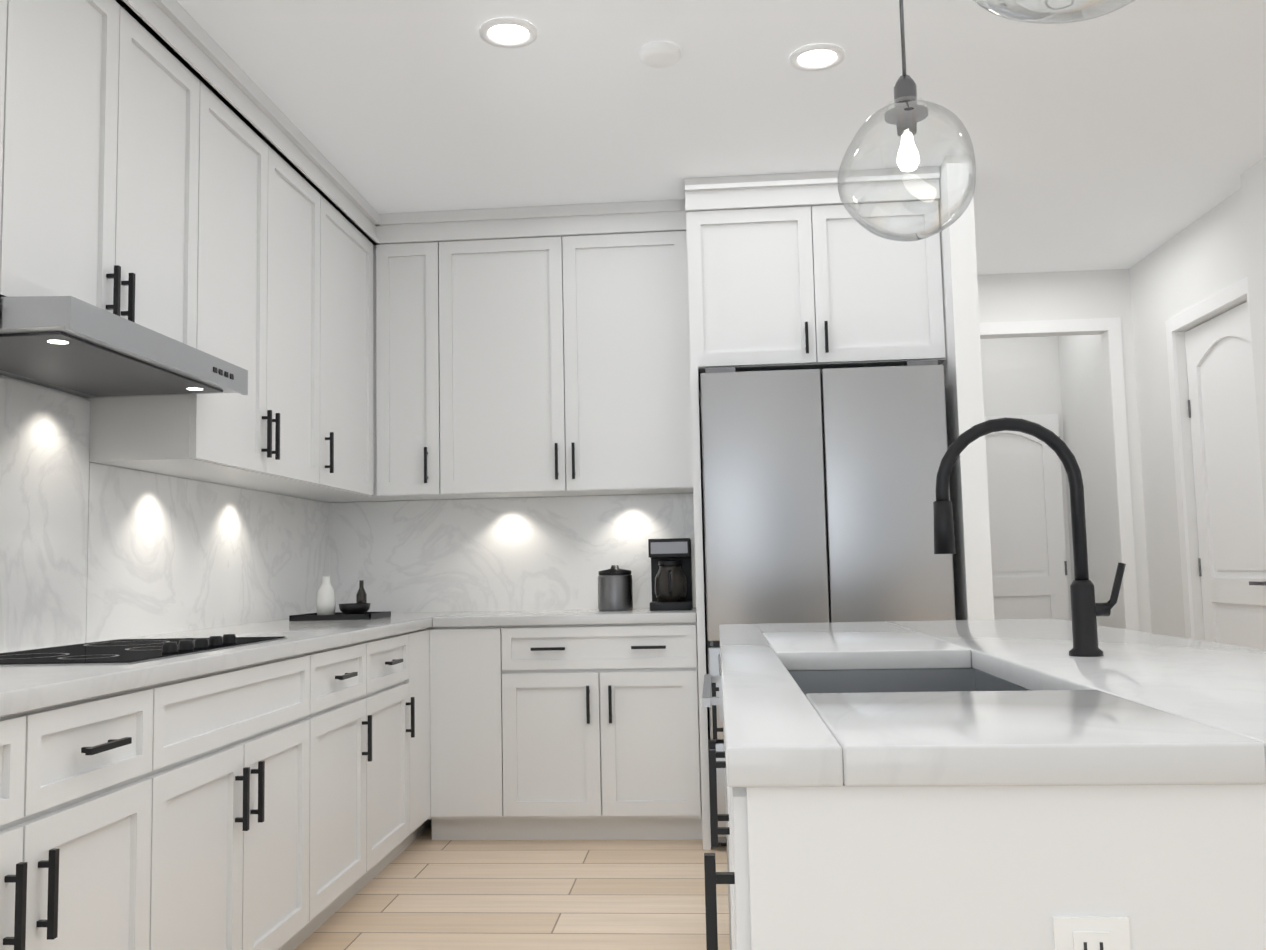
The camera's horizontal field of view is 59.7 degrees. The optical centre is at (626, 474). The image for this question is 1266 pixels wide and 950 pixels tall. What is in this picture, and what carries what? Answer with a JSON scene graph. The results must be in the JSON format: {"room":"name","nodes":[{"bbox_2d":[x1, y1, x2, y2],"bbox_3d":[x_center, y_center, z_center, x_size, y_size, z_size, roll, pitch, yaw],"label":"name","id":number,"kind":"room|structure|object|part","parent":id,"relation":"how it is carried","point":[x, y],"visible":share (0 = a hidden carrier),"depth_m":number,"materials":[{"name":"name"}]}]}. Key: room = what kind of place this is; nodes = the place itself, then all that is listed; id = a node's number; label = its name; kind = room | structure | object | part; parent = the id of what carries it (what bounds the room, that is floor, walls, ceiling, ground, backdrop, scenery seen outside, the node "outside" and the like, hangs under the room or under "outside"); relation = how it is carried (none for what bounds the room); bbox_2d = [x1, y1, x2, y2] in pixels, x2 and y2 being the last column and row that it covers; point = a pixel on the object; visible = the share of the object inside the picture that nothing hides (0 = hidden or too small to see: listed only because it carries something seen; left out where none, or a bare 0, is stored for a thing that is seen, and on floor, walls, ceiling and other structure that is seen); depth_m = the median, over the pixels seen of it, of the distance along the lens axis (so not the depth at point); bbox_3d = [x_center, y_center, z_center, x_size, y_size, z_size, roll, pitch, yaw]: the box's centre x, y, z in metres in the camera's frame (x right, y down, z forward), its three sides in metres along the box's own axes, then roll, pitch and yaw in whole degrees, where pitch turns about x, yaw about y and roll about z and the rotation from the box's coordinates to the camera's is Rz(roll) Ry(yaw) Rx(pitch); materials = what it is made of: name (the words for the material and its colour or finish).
{"room":"kitchen","nodes":[
{"label":"kitchen","id":0,"kind":"room"},
{"bbox_2d":[0,375,86,399],"bbox_3d":[-1.781,-0.089,1.639,0.100,2.730,7.550,-2,-5,4],"label":"wall","id":1,"kind":"structure","parent":0,"point":[35,385],"depth_m":3.06,"materials":[{"name":"white"}]},
{"bbox_2d":[0,0,35,296],"bbox_3d":[-1.534,-0.772,2.207,0.336,1.278,0.519,-2,-5,4],"label":"upper cabinet","id":2,"kind":"object","parent":1,"relation":"attached to","point":[17,17],"depth_m":2.43,"materials":[{"name":"white wood"}]},
{"bbox_2d":[0,296,247,397],"bbox_3d":[-1.393,-0.304,2.809,0.496,0.078,0.894,-2,-5,4],"label":"range hood","id":3,"kind":"object","parent":2,"relation":"attached to","point":[73,345],"visible":1,"depth_m":2.69,"materials":[{"name":"silver metal"}]},
{"bbox_2d":[28,0,139,322],"bbox_3d":[-1.500,-0.865,2.669,0.336,1.016,0.508,-2,-5,4],"label":"upper cabinet","id":4,"kind":"object","parent":1,"relation":"attached to","point":[86,86],"depth_m":2.73,"materials":[{"name":"white wood"}]},
{"bbox_2d":[136,0,207,351],"bbox_3d":[-1.468,-0.832,3.056,0.336,1.016,0.509,-2,-5,4],"label":"upper cabinet","id":5,"kind":"object","parent":1,"relation":"attached to","point":[168,168],"depth_m":3.15,"materials":[{"name":"white wood"}]},
{"bbox_2d":[87,40,279,479],"bbox_3d":[-1.425,-0.659,3.551,0.336,1.278,0.629,-2,-5,4],"label":"upper cabinet","id":6,"kind":"object","parent":1,"relation":"attached to","point":[219,436],"depth_m":3.54,"materials":[{"name":"white wood"}]},
{"bbox_2d":[196,116,327,491],"bbox_3d":[-1.383,-0.616,4.059,0.336,1.278,0.630,-2,-5,4],"label":"upper cabinet","id":7,"kind":"object","parent":1,"relation":"attached to","point":[297,157],"depth_m":4.09,"materials":[{"name":"white wood"}]},
{"bbox_2d":[267,152,387,499],"bbox_3d":[-1.303,-0.568,4.627,0.404,1.278,0.760,-2,-5,4],"label":"upper cabinet","id":8,"kind":"object","parent":1,"relation":"attached to","point":[352,237],"depth_m":4.68,"materials":[{"name":"white wood"}]},
{"bbox_2d":[388,210,459,500],"bbox_3d":[-0.961,-0.535,5.099,0.377,1.278,0.413,-2,-5,4],"label":"upper cabinet","id":9,"kind":"object","parent":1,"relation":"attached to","point":[421,298],"depth_m":4.96,"materials":[{"name":"white wood"}]},
{"bbox_2d":[452,205,583,498],"bbox_3d":[-0.548,-0.544,5.100,0.684,1.278,0.346,-2,-5,4],"label":"upper cabinet","id":10,"kind":"object","parent":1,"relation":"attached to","point":[516,270],"depth_m":4.93,"materials":[{"name":"white wood"}]},
{"bbox_2d":[576,200,699,495],"bbox_3d":[-0.016,-0.559,5.059,0.622,1.278,0.346,-2,-5,4],"label":"upper cabinet","id":11,"kind":"object","parent":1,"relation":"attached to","point":[638,398],"depth_m":4.89,"materials":[{"name":"white wood"}]},
{"bbox_2d":[680,172,835,395],"bbox_3d":[0.570,-0.826,4.903,0.584,0.798,0.605,-2,-5,4],"label":"upper cabinet","id":12,"kind":"object","parent":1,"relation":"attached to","point":[758,248],"depth_m":4.61,"materials":[{"name":"white wood"}]},
{"bbox_2d":[828,166,945,367],"bbox_3d":[1.034,-0.839,4.867,0.584,0.798,0.605,-2,-5,4],"label":"upper cabinet","id":13,"kind":"object","parent":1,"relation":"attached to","point":[887,295],"depth_m":4.56,"materials":[{"name":"white wood"}]},
{"bbox_2d":[294,825,729,949],"bbox_3d":[2.247,1.304,2.328,7.900,0.100,9.800,-2,-5,4],"label":"floor","id":14,"kind":"structure","parent":0,"point":[424,891],"depth_m":3.71,"materials":[{"name":"beige wood"}]},
{"bbox_2d":[0,680,179,949],"bbox_3d":[-1.348,0.854,1.914,0.661,0.880,0.918,-2,-5,4],"label":"base cabinet","id":15,"kind":"object","parent":14,"relation":"on","point":[88,786],"depth_m":2.09,"materials":[{"name":"white wood"}]},
{"bbox_2d":[0,612,435,716],"bbox_3d":[-1.233,0.514,3.356,0.681,0.040,3.745,-2,-5,4],"label":"countertop","id":16,"kind":"structure","parent":15,"relation":"on","point":[25,688],"depth_m":2.55,"materials":[{"name":"stone"}]},
{"bbox_2d":[0,634,286,666],"bbox_3d":[-1.274,0.431,2.788,0.510,0.030,0.870,-2,-5,4],"label":"cooktop","id":17,"kind":"object","parent":16,"relation":"in","point":[123,652],"visible":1,"depth_m":2.67,"materials":[{"name":"black glass"}]},
{"bbox_2d":[289,576,390,620],"bbox_3d":[-1.197,0.514,4.627,0.340,0.178,0.280,-2,-5,4],"label":"tray","id":18,"kind":"object","parent":16,"relation":"on","point":[326,606],"visible":1,"depth_m":4.60,"materials":[{"name":"black"}]},
{"bbox_3d":[-1.131,0.525,4.701,0.044,0.150,0.044,-2,-5,4],"label":"carafe glass","id":19,"kind":"part","parent":18,"relation":"part of","materials":[{"name":"grey glass"}]},
{"bbox_2d":[176,650,323,949],"bbox_3d":[-1.279,0.925,2.757,0.661,0.880,1.020,-2,-5,4],"label":"base cabinet","id":20,"kind":"object","parent":14,"relation":"on","point":[290,803],"depth_m":2.78,"materials":[{"name":"white wood"}]},
{"bbox_2d":[324,639,379,921],"bbox_3d":[-1.222,0.985,3.462,0.661,0.880,0.641,-2,-5,4],"label":"base cabinet","id":21,"kind":"object","parent":14,"relation":"on","point":[351,861],"depth_m":3.56,"materials":[{"name":"white wood"}]},
{"bbox_2d":[376,631,415,871],"bbox_3d":[-1.183,1.026,3.947,0.661,0.880,0.579,-2,-5,4],"label":"base cabinet","id":22,"kind":"object","parent":14,"relation":"on","point":[395,699],"depth_m":4.07,"materials":[{"name":"white wood"}]},
{"bbox_2d":[412,627,431,838],"bbox_3d":[-1.149,1.062,4.368,0.661,0.880,0.385,-2,-5,4],"label":"base cabinet","id":23,"kind":"object","parent":14,"relation":"on","point":[421,639],"depth_m":4.42,"materials":[{"name":"white wood"}]},
{"bbox_2d":[432,626,519,839],"bbox_3d":[-0.611,1.089,4.819,0.377,0.880,0.640,-2,-5,4],"label":"base cabinet","id":24,"kind":"object","parent":14,"relation":"on","point":[476,670],"depth_m":4.51,"materials":[{"name":"white wood"}]},
{"bbox_2d":[520,621,702,839],"bbox_3d":[-0.082,1.074,4.778,0.803,0.880,0.640,-2,-5,4],"label":"base cabinet","id":25,"kind":"object","parent":14,"relation":"on","point":[610,727],"depth_m":4.47,"materials":[{"name":"white wood"}]},
{"bbox_2d":[436,607,696,626],"bbox_3d":[-0.227,0.619,4.820,1.072,0.040,0.657,-2,-5,4],"label":"countertop","id":26,"kind":"structure","parent":25,"relation":"on","point":[637,615],"depth_m":4.51,"materials":[{"name":"stone"}]},
{"bbox_2d":[598,565,632,610],"bbox_3d":[-0.051,0.503,4.918,0.156,0.200,0.154,-2,-5,4],"label":"canister","id":27,"kind":"object","parent":26,"relation":"on","point":[615,587],"visible":1,"depth_m":4.85,"materials":[{"name":"silver metal"}]},
{"bbox_2d":[648,538,692,610],"bbox_3d":[0.196,0.441,4.893,0.180,0.310,0.300,-2,-5,4],"label":"coffee maker","id":28,"kind":"object","parent":26,"relation":"on","point":[671,570],"visible":1,"depth_m":4.79,"materials":[{"name":"black plastic"}]},
{"bbox_3d":[0.194,0.477,4.850,0.144,0.160,0.142,-2,-5,4],"label":"carafe glass","id":29,"kind":"part","parent":28,"relation":"part of","materials":[{"name":"grey"}]},
{"bbox_2d":[700,360,955,845],"bbox_3d":[0.824,0.534,4.679,0.960,1.900,0.749,-2,-5,4],"label":"fridge","id":30,"kind":"object","parent":14,"relation":"on","point":[819,493],"visible":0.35,"depth_m":4.34,"materials":[{"name":"silver metal"}]},
{"bbox_2d":[702,663,1265,949],"bbox_3d":[0.592,0.838,2.215,0.863,0.880,2.408,-2,-5,4],"label":"kitchen island","id":31,"kind":"object","parent":14,"relation":"on","point":[1014,784],"depth_m":1.08,"materials":[{"name":"painted wood"},{"name":"quartz"},{"name":"black metal"}]},
{"bbox_2d":[718,621,1265,774],"bbox_3d":[0.453,0.384,2.272,0.515,0.040,2.415,-2,-5,4],"label":"island countertop","id":32,"kind":"structure","parent":31,"relation":"on","point":[771,723],"depth_m":1.23,"materials":[{"name":"white stone"}]},
{"bbox_2d":[886,619,1265,738],"bbox_3d":[0.968,0.370,2.231,0.520,0.040,2.415,-2,-5,4],"label":"island countertop","id":33,"kind":"structure","parent":31,"relation":"on","point":[1225,684],"depth_m":1.90,"materials":[{"name":"white stone"}]},
{"bbox_2d":[933,417,1125,656],"bbox_3d":[0.760,0.115,2.086,0.352,0.452,0.059,-2,-5,4],"label":"faucet","id":34,"kind":"object","parent":33,"relation":"on","point":[1086,609],"visible":1,"depth_m":2.08,"materials":[{"name":"black metal"}]},
{"bbox_2d":[338,391,710,739],"bbox_3d":[-0.026,0.183,5.225,2.820,2.730,0.100,-2,-5,4],"label":"wall","id":35,"kind":"structure","parent":0,"point":[708,644],"depth_m":5.15,"materials":[{"name":"white paint"}]},
{"bbox_2d":[0,377,331,652],"bbox_3d":[-1.575,0.150,3.414,0.012,0.710,3.745,-2,-5,4],"label":"backsplash","id":36,"kind":"structure","parent":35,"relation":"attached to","point":[92,552],"depth_m":3.42,"materials":[{"name":"stone"}]},
{"bbox_2d":[332,493,695,612],"bbox_3d":[-0.537,0.373,5.190,1.730,0.528,0.012,-2,-5,4],"label":"backsplash","id":37,"kind":"structure","parent":35,"relation":"attached to","point":[536,553],"depth_m":5.19,"materials":[{"name":"stone"}]},
{"bbox_2d":[176,0,1265,274],"bbox_3d":[2.186,-1.514,2.571,7.900,0.100,9.800,-2,-5,4],"label":"ceiling","id":38,"kind":"structure","parent":0,"point":[1128,136],"depth_m":3.87,"materials":[{"name":"white paint"}]},
{"bbox_2d":[479,18,537,47],"bbox_3d":[-0.358,-1.337,3.336,0.176,0.010,0.176,-2,-5,4],"label":"recessed light","id":39,"kind":"object","parent":38,"relation":"attached to","point":[507,32],"visible":1,"depth_m":3.33,"materials":[{"name":"white paint"}]},
{"bbox_2d":[639,41,680,67],"bbox_3d":[0.105,-1.323,3.479,0.130,0.032,0.130,-2,-5,4],"label":"smoke detector","id":40,"kind":"object","parent":38,"relation":"attached to","point":[660,54],"visible":1,"depth_m":3.44,"materials":[{"name":"white paint"}]},
{"bbox_2d":[789,43,844,70],"bbox_3d":[0.612,-1.340,3.540,0.176,0.010,0.176,-2,-5,4],"label":"recessed light","id":41,"kind":"object","parent":38,"relation":"attached to","point":[818,57],"visible":1,"depth_m":3.54,"materials":[{"name":"white paint"}]},
{"bbox_2d":[837,0,975,241],"bbox_3d":[0.642,-0.985,2.569,0.321,0.886,0.320,-2,-5,4],"label":"pendant light","id":42,"kind":"object","parent":38,"relation":"hanging from","point":[904,112],"visible":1,"depth_m":2.53,"materials":[{"name":"glass"},{"name":"matte dark grey metal"}]},
{"bbox_3d":[0.648,-0.704,2.544,0.320,0.322,0.320,-2,-5,4],"label":"pendant glass","id":43,"kind":"part","parent":42,"relation":"part of","materials":[{"name":"clear glass"}]},
{"bbox_2d":[973,0,1134,23],"bbox_3d":[0.547,-1.049,1.404,0.357,0.953,0.367,-2,-5,4],"label":"pendant light","id":44,"kind":"object","parent":38,"relation":"hanging from","point":[1005,11],"visible":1,"depth_m":1.40,"materials":[{"name":"clear glass"}]},
{"bbox_2d":[938,155,993,619],"bbox_3d":[1.441,0.154,5.259,0.100,2.730,1.900,-2,-5,4],"label":"wall","id":45,"kind":"structure","parent":0,"point":[968,487],"depth_m":4.37,"materials":[{"name":"white paint"}]},
{"bbox_2d":[981,336,1071,620],"bbox_3d":[2.449,0.298,7.179,1.000,2.730,0.100,-2,-5,4],"label":"wall","id":46,"kind":"structure","parent":0,"point":[1019,375],"depth_m":7.20,"materials":[{"name":"white paint"}]},
{"bbox_2d":[984,414,1069,620],"bbox_3d":[2.448,0.626,7.047,0.720,2.030,0.087,-2,-5,4],"label":"closet door","id":47,"kind":"structure","parent":46,"relation":"in","point":[1027,536],"depth_m":7.08,"materials":[{"name":"white paint"}]},
{"bbox_2d":[977,269,1151,632],"bbox_3d":[2.219,0.219,6.198,1.300,2.730,0.100,-2,-5,4],"label":"wall","id":48,"kind":"structure","parent":0,"point":[1085,294],"depth_m":6.22,"materials":[{"name":"white paint"}]},
{"bbox_2d":[980,317,1138,630],"bbox_3d":[2.372,0.349,6.116,0.850,2.450,0.016,-2,-5,4],"label":"door frame","id":49,"kind":"structure","parent":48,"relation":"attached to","point":[1111,327],"depth_m":6.14,"materials":[{"name":"white wood"}]},
{"bbox_2d":[1057,335,1117,627],"bbox_3d":[2.857,0.244,6.647,0.100,2.730,0.900,-2,-5,4],"label":"wall","id":50,"kind":"structure","parent":0,"point":[1062,377],"depth_m":6.64,"materials":[{"name":"white paint"}]},
{"bbox_2d":[1129,188,1246,640],"bbox_3d":[2.857,0.136,5.398,0.100,2.730,1.600,-2,-5,4],"label":"wall","id":51,"kind":"structure","parent":0,"point":[1200,259],"depth_m":5.72,"materials":[{"name":"white paint"}]},
{"bbox_2d":[1165,277,1265,639],"bbox_3d":[2.783,0.321,5.136,0.016,2.320,0.940,-2,-5,4],"label":"door frame","id":52,"kind":"structure","parent":51,"relation":"attached to","point":[1221,299],"depth_m":5.55,"materials":[{"name":"white wood"}]},
{"bbox_2d":[1185,302,1265,649],"bbox_3d":[2.854,0.352,5.128,0.035,2.230,0.792,-2,-5,4],"label":"door","id":53,"kind":"structure","parent":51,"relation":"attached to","point":[1231,543],"depth_m":5.21,"materials":[{"name":"white wood"}]},
{"bbox_2d":[1188,400,1265,585],"bbox_3d":[2.814,0.431,5.147,0.052,1.690,0.748,-2,-5,4],"label":"hardware piece","id":54,"kind":"object","parent":53,"relation":"attached to","point":[1263,583],"depth_m":5.50,"materials":[{"name":"grey metal"}]},
{"bbox_2d":[1240,156,1265,531],"bbox_3d":[2.427,-0.227,1.084,0.100,2.730,7.100,-2,-5,4],"label":"wall","id":55,"kind":"structure","parent":0,"point":[1253,185],"depth_m":4.61,"materials":[{"name":"white paint"}]}
]}

